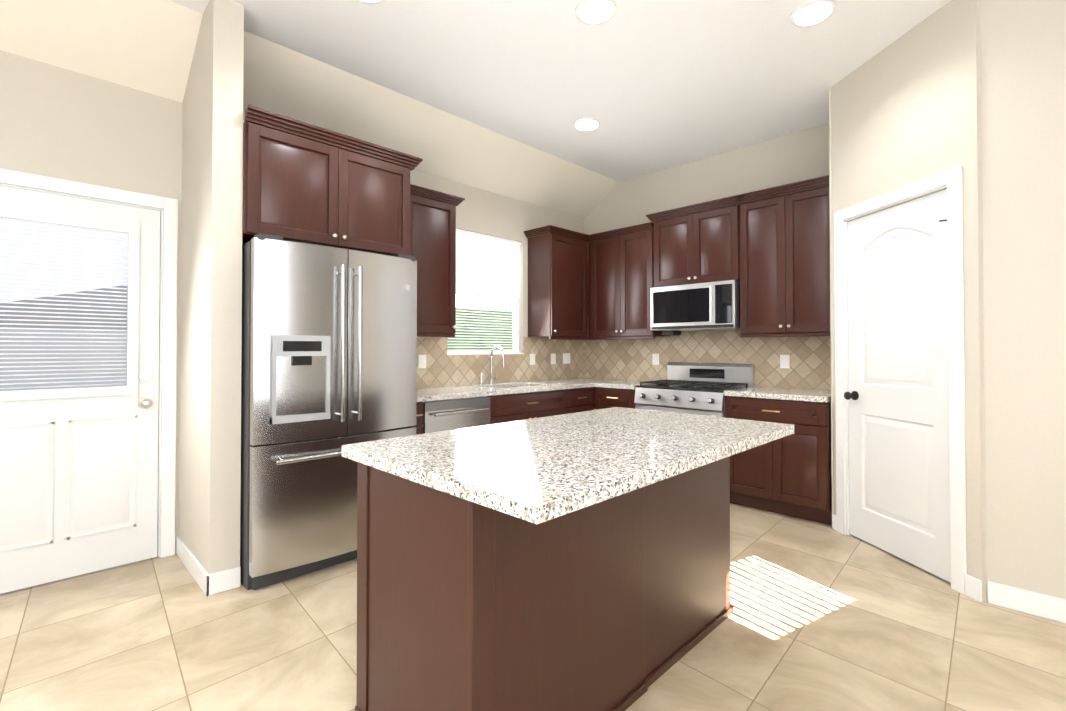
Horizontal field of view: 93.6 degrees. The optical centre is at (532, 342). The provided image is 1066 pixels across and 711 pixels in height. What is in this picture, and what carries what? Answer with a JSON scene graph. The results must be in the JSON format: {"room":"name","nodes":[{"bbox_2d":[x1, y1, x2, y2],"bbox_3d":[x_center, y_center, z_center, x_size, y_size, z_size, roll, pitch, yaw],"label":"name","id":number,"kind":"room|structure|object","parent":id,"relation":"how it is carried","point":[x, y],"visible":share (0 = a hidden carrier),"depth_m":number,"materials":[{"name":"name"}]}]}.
{"room":"kitchen","nodes":[
{"label":"kitchen","id":0,"kind":"room"},
{"bbox_2d":[179,0,243,573],"bbox_3d":[-1.856,-0.257,2.868,0.740,3.080,0.140,-1,-1,45],"label":"wall","id":1,"kind":"structure","parent":0,"point":[210,360],"depth_m":2.63,"materials":[{"name":"paint"}]},
{"bbox_2d":[176,536,212,595],"bbox_3d":[-1.905,1.230,2.790,0.753,0.105,0.014,-1,-1,45],"label":"baseboard","id":2,"kind":"structure","parent":1,"relation":"attached to","point":[200,575],"depth_m":2.70,"materials":[{"name":"white wood"}]},
{"bbox_2d":[242,109,349,249],"bbox_3d":[-1.593,-0.889,3.108,0.778,0.630,0.556,-1,-1,45],"label":"upper cabinet","id":3,"kind":"object","parent":1,"relation":"attached to","point":[305,182],"depth_m":2.81,"materials":[{"name":"brown wood"}]},
{"bbox_2d":[0,50,583,553],"bbox_3d":[-2.248,-0.254,3.097,0.140,3.080,8.180,-1,-1,45],"label":"wall","id":4,"kind":"structure","parent":0,"point":[66,124],"depth_m":2.88,"materials":[{"name":"paint"}]},
{"bbox_2d":[0,186,159,593],"bbox_3d":[-2.511,0.238,2.690,0.119,2.063,0.812,-1,-1,45],"label":"entry door","id":5,"kind":"structure","parent":4,"relation":"in","point":[78,481],"depth_m":2.75,"materials":[{"name":"white paint"},{"name":"glass"},{"name":"satin nickel"}]},
{"bbox_2d":[0,168,177,557],"bbox_3d":[-2.573,0.201,2.753,0.158,2.162,0.986,-1,-1,45],"label":"door frame","id":6,"kind":"structure","parent":4,"relation":"attached to","point":[166,207],"depth_m":3.01,"materials":[{"name":"white wood"}]},
{"bbox_2d":[350,141,413,255],"bbox_3d":[-1.280,-0.885,3.421,0.778,0.630,0.556,-1,-1,45],"label":"upper cabinet","id":7,"kind":"object","parent":4,"relation":"attached to","point":[381,190],"depth_m":3.18,"materials":[{"name":"brown wood"}]},
{"bbox_2d":[414,189,457,336],"bbox_3d":[-0.940,-0.623,4.069,0.338,1.098,0.533,-1,-1,45],"label":"upper cabinet","id":8,"kind":"object","parent":4,"relation":"attached to","point":[434,214],"depth_m":3.99,"materials":[{"name":"brown wood"}]},
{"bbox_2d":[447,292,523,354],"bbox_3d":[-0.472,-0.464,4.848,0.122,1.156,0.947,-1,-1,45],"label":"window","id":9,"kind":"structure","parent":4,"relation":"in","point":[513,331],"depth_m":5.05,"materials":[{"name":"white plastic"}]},
{"bbox_2d":[447,229,520,352],"bbox_3d":[-0.459,-0.471,4.836,0.038,1.139,0.925,-1,-1,45],"label":"window blinds","id":10,"kind":"object","parent":9,"relation":"attached to","point":[487,265],"visible":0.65,"depth_m":4.84,"materials":[{"name":"white plastic"}]},
{"bbox_2d":[417,337,584,387],"bbox_3d":[-0.380,0.141,4.857,0.010,0.501,2.762,-1,-1,45],"label":"tile backsplash","id":11,"kind":"structure","parent":4,"relation":"attached to","point":[442,369],"depth_m":4.92,"materials":[{"name":"beige tile"}]},
{"bbox_2d":[418,355,425,367],"bbox_3d":[-0.945,0.161,4.277,0.008,0.115,0.075,-1,-1,45],"label":"electrical outlet","id":12,"kind":"object","parent":11,"relation":"attached to","point":[421,361],"visible":1,"depth_m":4.27,"materials":[{"name":"white plastic"}]},
{"bbox_2d":[530,354,534,364],"bbox_3d":[-0.005,0.172,5.218,0.008,0.115,0.075,-1,-1,45],"label":"electrical outlet","id":13,"kind":"object","parent":11,"relation":"attached to","point":[532,359],"visible":1,"depth_m":5.21,"materials":[{"name":"white plastic"}]},
{"bbox_2d":[551,353,555,363],"bbox_3d":[0.222,0.175,5.445,0.008,0.115,0.075,-1,-1,45],"label":"electrical outlet","id":14,"kind":"object","parent":11,"relation":"attached to","point":[553,358],"visible":1,"depth_m":5.44,"materials":[{"name":"white plastic"}]},
{"bbox_2d":[563,353,569,363],"bbox_3d":[0.377,0.177,5.600,0.008,0.115,0.120,-1,-1,45],"label":"light switch","id":15,"kind":"object","parent":11,"relation":"attached to","point":[566,358],"visible":1,"depth_m":5.59,"materials":[{"name":"white plastic"}]},
{"bbox_2d":[526,229,585,339],"bbox_3d":[0.275,-0.588,5.286,0.338,1.058,0.597,-1,-1,45],"label":"upper cabinet","id":16,"kind":"object","parent":4,"relation":"attached to","point":[556,258],"depth_m":5.10,"materials":[{"name":"brown wood"}]},
{"bbox_2d":[0,0,950,218],"bbox_3d":[0.309,-1.676,0.644,7.250,0.495,8.300,-1,-1,45],"label":"ceiling","id":17,"kind":"structure","parent":0,"point":[500,97],"depth_m":3.20,"materials":[{"name":"paint"}]},
{"bbox_2d":[356,0,384,4],"bbox_3d":[-0.847,-1.793,2.533,0.224,0.016,0.224,-1,-1,45],"label":"recessed light","id":18,"kind":"object","parent":17,"relation":"in","point":[372,2],"visible":0.97,"depth_m":2.62,"materials":[{"name":"white"}]},
{"bbox_2d":[573,117,600,130],"bbox_3d":[0.440,-1.774,4.073,0.224,0.016,0.224,-1,-1,45],"label":"recessed light","id":19,"kind":"object","parent":17,"relation":"in","point":[586,124],"visible":0.96,"depth_m":4.05,"materials":[{"name":"white"}]},
{"bbox_2d":[575,0,616,24],"bbox_3d":[0.339,-1.790,2.703,0.224,0.016,0.224,-1,-1,45],"label":"recessed light","id":20,"kind":"object","parent":17,"relation":"in","point":[593,12],"visible":0.98,"depth_m":2.69,"materials":[{"name":"white"}]},
{"bbox_2d":[790,0,836,26],"bbox_3d":[1.522,-1.790,2.722,0.224,0.016,0.224,-1,-1,45],"label":"recessed light","id":21,"kind":"object","parent":17,"relation":"in","point":[810,13],"visible":1,"depth_m":2.71,"materials":[{"name":"white"}]},
{"bbox_2d":[0,503,1065,710],"bbox_3d":[0.256,1.306,0.661,7.400,0.100,8.300,-1,-1,45],"label":"floor","id":22,"kind":"structure","parent":0,"point":[824,617],"depth_m":2.13,"materials":[{"name":"tile"}]},
{"bbox_2d":[240,233,416,590],"bbox_3d":[-1.358,0.366,3.159,0.962,1.842,0.963,-1,-1,45],"label":"fridge","id":23,"kind":"object","parent":22,"relation":"on","point":[329,355],"visible":0.88,"depth_m":2.73,"materials":[{"name":"silver metal"}]},
{"bbox_2d":[422,396,489,433],"bbox_3d":[-0.759,0.863,3.964,0.683,0.868,0.606,-1,-1,45],"label":"dishwasher","id":24,"kind":"object","parent":22,"relation":"on","point":[445,415],"visible":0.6,"depth_m":3.73,"materials":[{"name":"silver metal"}]},
{"bbox_2d":[417,386,509,401],"bbox_3d":[-0.775,0.402,3.990,0.649,0.040,0.982,-1,-1,45],"label":"countertop","id":25,"kind":"structure","parent":24,"relation":"on","point":[430,393],"depth_m":3.91,"materials":[{"name":"beige stone"}]},
{"bbox_2d":[480,345,504,384],"bbox_3d":[-0.363,0.207,4.685,0.208,0.365,0.212,-1,-1,45],"label":"faucet","id":26,"kind":"object","parent":25,"relation":"on","point":[491,380],"visible":1,"depth_m":4.74,"materials":[{"name":"silver metal"}]},
{"bbox_2d":[510,406,561,421],"bbox_3d":[-0.197,0.975,4.568,0.639,0.660,0.662,-1,-1,45],"label":"base cabinet","id":27,"kind":"object","parent":22,"relation":"on","point":[517,413],"depth_m":4.26,"materials":[{"name":"brown wood"}]},
{"bbox_2d":[355,455,732,710],"bbox_3d":[0.173,0.836,2.039,0.642,0.876,1.568,-1,-1,45],"label":"kitchen island","id":28,"kind":"object","parent":22,"relation":"on","point":[578,561],"depth_m":1.56,"materials":[{"name":"brown wood"}]},
{"bbox_2d":[342,407,793,526],"bbox_3d":[0.245,0.377,1.970,0.950,0.040,1.620,-1,-1,45],"label":"island countertop","id":29,"kind":"structure","parent":28,"relation":"on","point":[536,472],"depth_m":1.59,"materials":[{"name":"white stone"}]},
{"bbox_2d":[510,386,597,413],"bbox_3d":[0.228,0.871,4.949,0.704,0.876,0.520,-1,-1,45],"label":"base cabinet","id":30,"kind":"object","parent":22,"relation":"on","point":[571,399],"depth_m":4.54,"materials":[{"name":"brown wood"}]},
{"bbox_2d":[514,378,625,389],"bbox_3d":[0.423,0.416,5.189,0.649,0.040,1.128,-1,-1,45],"label":"countertop","id":31,"kind":"structure","parent":30,"relation":"on","point":[571,381],"depth_m":4.95,"materials":[{"name":"beige stone"}]},
{"bbox_2d":[598,386,636,408],"bbox_3d":[0.968,0.872,4.963,0.493,0.876,0.671,-1,-1,45],"label":"base cabinet","id":32,"kind":"object","parent":22,"relation":"on","point":[608,396],"depth_m":4.73,"materials":[{"name":"brown wood"}]},
{"bbox_2d":[594,380,648,385],"bbox_3d":[0.990,0.414,4.970,0.463,0.040,0.638,-1,-1,45],"label":"countertop","id":33,"kind":"structure","parent":32,"relation":"on","point":[628,382],"depth_m":4.81,"materials":[{"name":"beige stone"}]},
{"bbox_2d":[634,362,753,417],"bbox_3d":[1.424,0.746,4.483,0.824,1.115,0.702,-1,-1,45],"label":"range","id":34,"kind":"object","parent":22,"relation":"on","point":[692,388],"visible":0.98,"depth_m":4.43,"materials":[{"name":"silver metal"}]},
{"bbox_2d":[723,394,831,524],"bbox_3d":[2.008,0.859,3.954,0.738,0.876,0.628,-1,-1,45],"label":"base cabinet","id":35,"kind":"object","parent":22,"relation":"on","point":[790,475],"depth_m":3.67,"materials":[{"name":"brown wood"}]},
{"bbox_2d":[723,386,830,401],"bbox_3d":[2.005,0.401,3.956,0.738,0.040,0.638,-1,-1,45],"label":"countertop","id":36,"kind":"structure","parent":35,"relation":"on","point":[763,392],"depth_m":3.82,"materials":[{"name":"beige stone"}]},
{"bbox_2d":[584,88,833,513],"bbox_3d":[1.435,-0.235,4.669,2.850,3.080,0.750,-1,-1,45],"label":"wall","id":37,"kind":"structure","parent":0,"point":[802,155],"depth_m":4.66,"materials":[{"name":"paint"}]},
{"bbox_2d":[586,229,625,339],"bbox_3d":[0.847,-0.588,5.303,0.487,1.058,0.405,-1,-1,45],"label":"upper cabinet","id":38,"kind":"object","parent":37,"relation":"attached to","point":[606,257],"depth_m":5.20,"materials":[{"name":"brown wood"}]},
{"bbox_2d":[626,225,670,336],"bbox_3d":[1.140,-0.591,5.057,0.505,1.058,0.338,-1,-1,45],"label":"upper cabinet","id":39,"kind":"object","parent":37,"relation":"attached to","point":[638,310],"depth_m":4.92,"materials":[{"name":"brown wood"}]},
{"bbox_2d":[650,209,685,287],"bbox_3d":[1.440,-0.861,4.761,0.467,0.675,0.338,-1,-1,45],"label":"upper cabinet","id":40,"kind":"object","parent":37,"relation":"attached to","point":[667,230],"depth_m":4.69,"materials":[{"name":"brown wood"}]},
{"bbox_2d":[585,330,830,389],"bbox_3d":[1.555,0.141,4.869,2.670,0.501,0.009,-1,-1,45],"label":"tile backsplash","id":41,"kind":"structure","parent":37,"relation":"attached to","point":[809,368],"depth_m":4.67,"materials":[{"name":"beige tile"}]},
{"bbox_2d":[652,354,658,364],"bbox_3d":[1.262,0.171,5.148,0.075,0.115,0.008,-1,-1,45],"label":"outlet","id":42,"kind":"object","parent":41,"relation":"attached to","point":[655,359],"visible":1,"depth_m":5.14,"materials":[{"name":"white plastic"}]},
{"bbox_2d":[780,355,789,367],"bbox_3d":[2.146,0.161,4.265,0.075,0.115,0.008,-1,-1,45],"label":"outlet","id":43,"kind":"object","parent":41,"relation":"attached to","point":[784,361],"visible":1,"depth_m":4.26,"materials":[{"name":"white plastic"}]},
{"bbox_2d":[686,201,729,283],"bbox_3d":[1.689,-0.864,4.512,0.467,0.675,0.338,-1,-1,45],"label":"upper cabinet","id":44,"kind":"object","parent":37,"relation":"attached to","point":[707,233],"depth_m":4.42,"materials":[{"name":"brown wood"}]},
{"bbox_2d":[650,280,739,334],"bbox_3d":[1.524,-0.299,4.589,0.806,0.446,0.451,-1,-1,45],"label":"microwave","id":45,"kind":"object","parent":44,"relation":"attached to","point":[676,309],"visible":0.94,"depth_m":4.42,"materials":[{"name":"silver metal"}]},
{"bbox_2d":[730,189,773,336],"bbox_3d":[1.984,-0.639,4.215,0.490,1.133,0.338,-1,-1,45],"label":"upper cabinet","id":46,"kind":"object","parent":37,"relation":"attached to","point":[751,219],"depth_m":4.13,"materials":[{"name":"brown wood"}]},
{"bbox_2d":[774,177,830,336],"bbox_3d":[2.227,-0.642,3.972,0.427,1.133,0.338,-1,-1,45],"label":"upper cabinet","id":47,"kind":"object","parent":37,"relation":"attached to","point":[801,212],"depth_m":3.88,"materials":[{"name":"brown wood"}]},
{"bbox_2d":[831,0,986,601],"bbox_3d":[2.219,-0.255,2.995,0.140,3.080,1.012,0,-1,-7],"label":"wall","id":48,"kind":"structure","parent":0,"point":[905,109],"depth_m":2.72,"materials":[{"name":"paint"}]},
{"bbox_2d":[844,189,950,582],"bbox_3d":[2.145,0.228,2.991,0.111,2.090,0.740,0,-1,-7],"label":"pantry door","id":49,"kind":"structure","parent":48,"relation":"in","point":[896,395],"depth_m":2.95,"materials":[{"name":"white wood"}]},
{"bbox_2d":[834,166,966,594],"bbox_3d":[2.209,0.192,3.004,0.158,2.186,0.892,0,-1,-7],"label":"door frame","id":50,"kind":"structure","parent":48,"relation":"attached to","point":[951,181],"depth_m":2.62,"materials":[{"name":"white wood"}]},
{"bbox_2d":[832,514,981,601],"bbox_3d":[2.143,1.232,2.967,0.014,0.105,1.012,0,-1,-7],"label":"baseboard","id":51,"kind":"structure","parent":48,"relation":"attached to","point":[973,587],"depth_m":2.50,"materials":[{"name":"white wood"}]},
{"bbox_2d":[980,0,1065,601],"bbox_3d":[3.547,-0.276,1.280,3.590,3.080,0.140,-1,-1,45],"label":"wall","id":52,"kind":"structure","parent":0,"point":[1023,80],"depth_m":2.38,"materials":[{"name":"paint"}]},
{"bbox_2d":[988,581,1065,623],"bbox_3d":[3.489,1.211,1.211,3.540,0.105,0.014,-1,-1,45],"label":"baseboard","id":53,"kind":"structure","parent":52,"relation":"attached to","point":[1034,603],"depth_m":2.36,"materials":[{"name":"white wood"}]},
{"label":"outside","id":54,"kind":"structure","parent":0,"visible":0},
{"bbox_2d":[0,217,127,390],"bbox_3d":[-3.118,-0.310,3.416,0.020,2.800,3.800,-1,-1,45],"label":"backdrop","id":55,"kind":"structure","parent":54,"point":[52,314],"depth_m":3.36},
{"bbox_2d":[447,295,512,348],"bbox_3d":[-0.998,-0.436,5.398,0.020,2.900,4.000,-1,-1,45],"label":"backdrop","id":56,"kind":"structure","parent":54,"point":[482,324],"depth_m":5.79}
]}

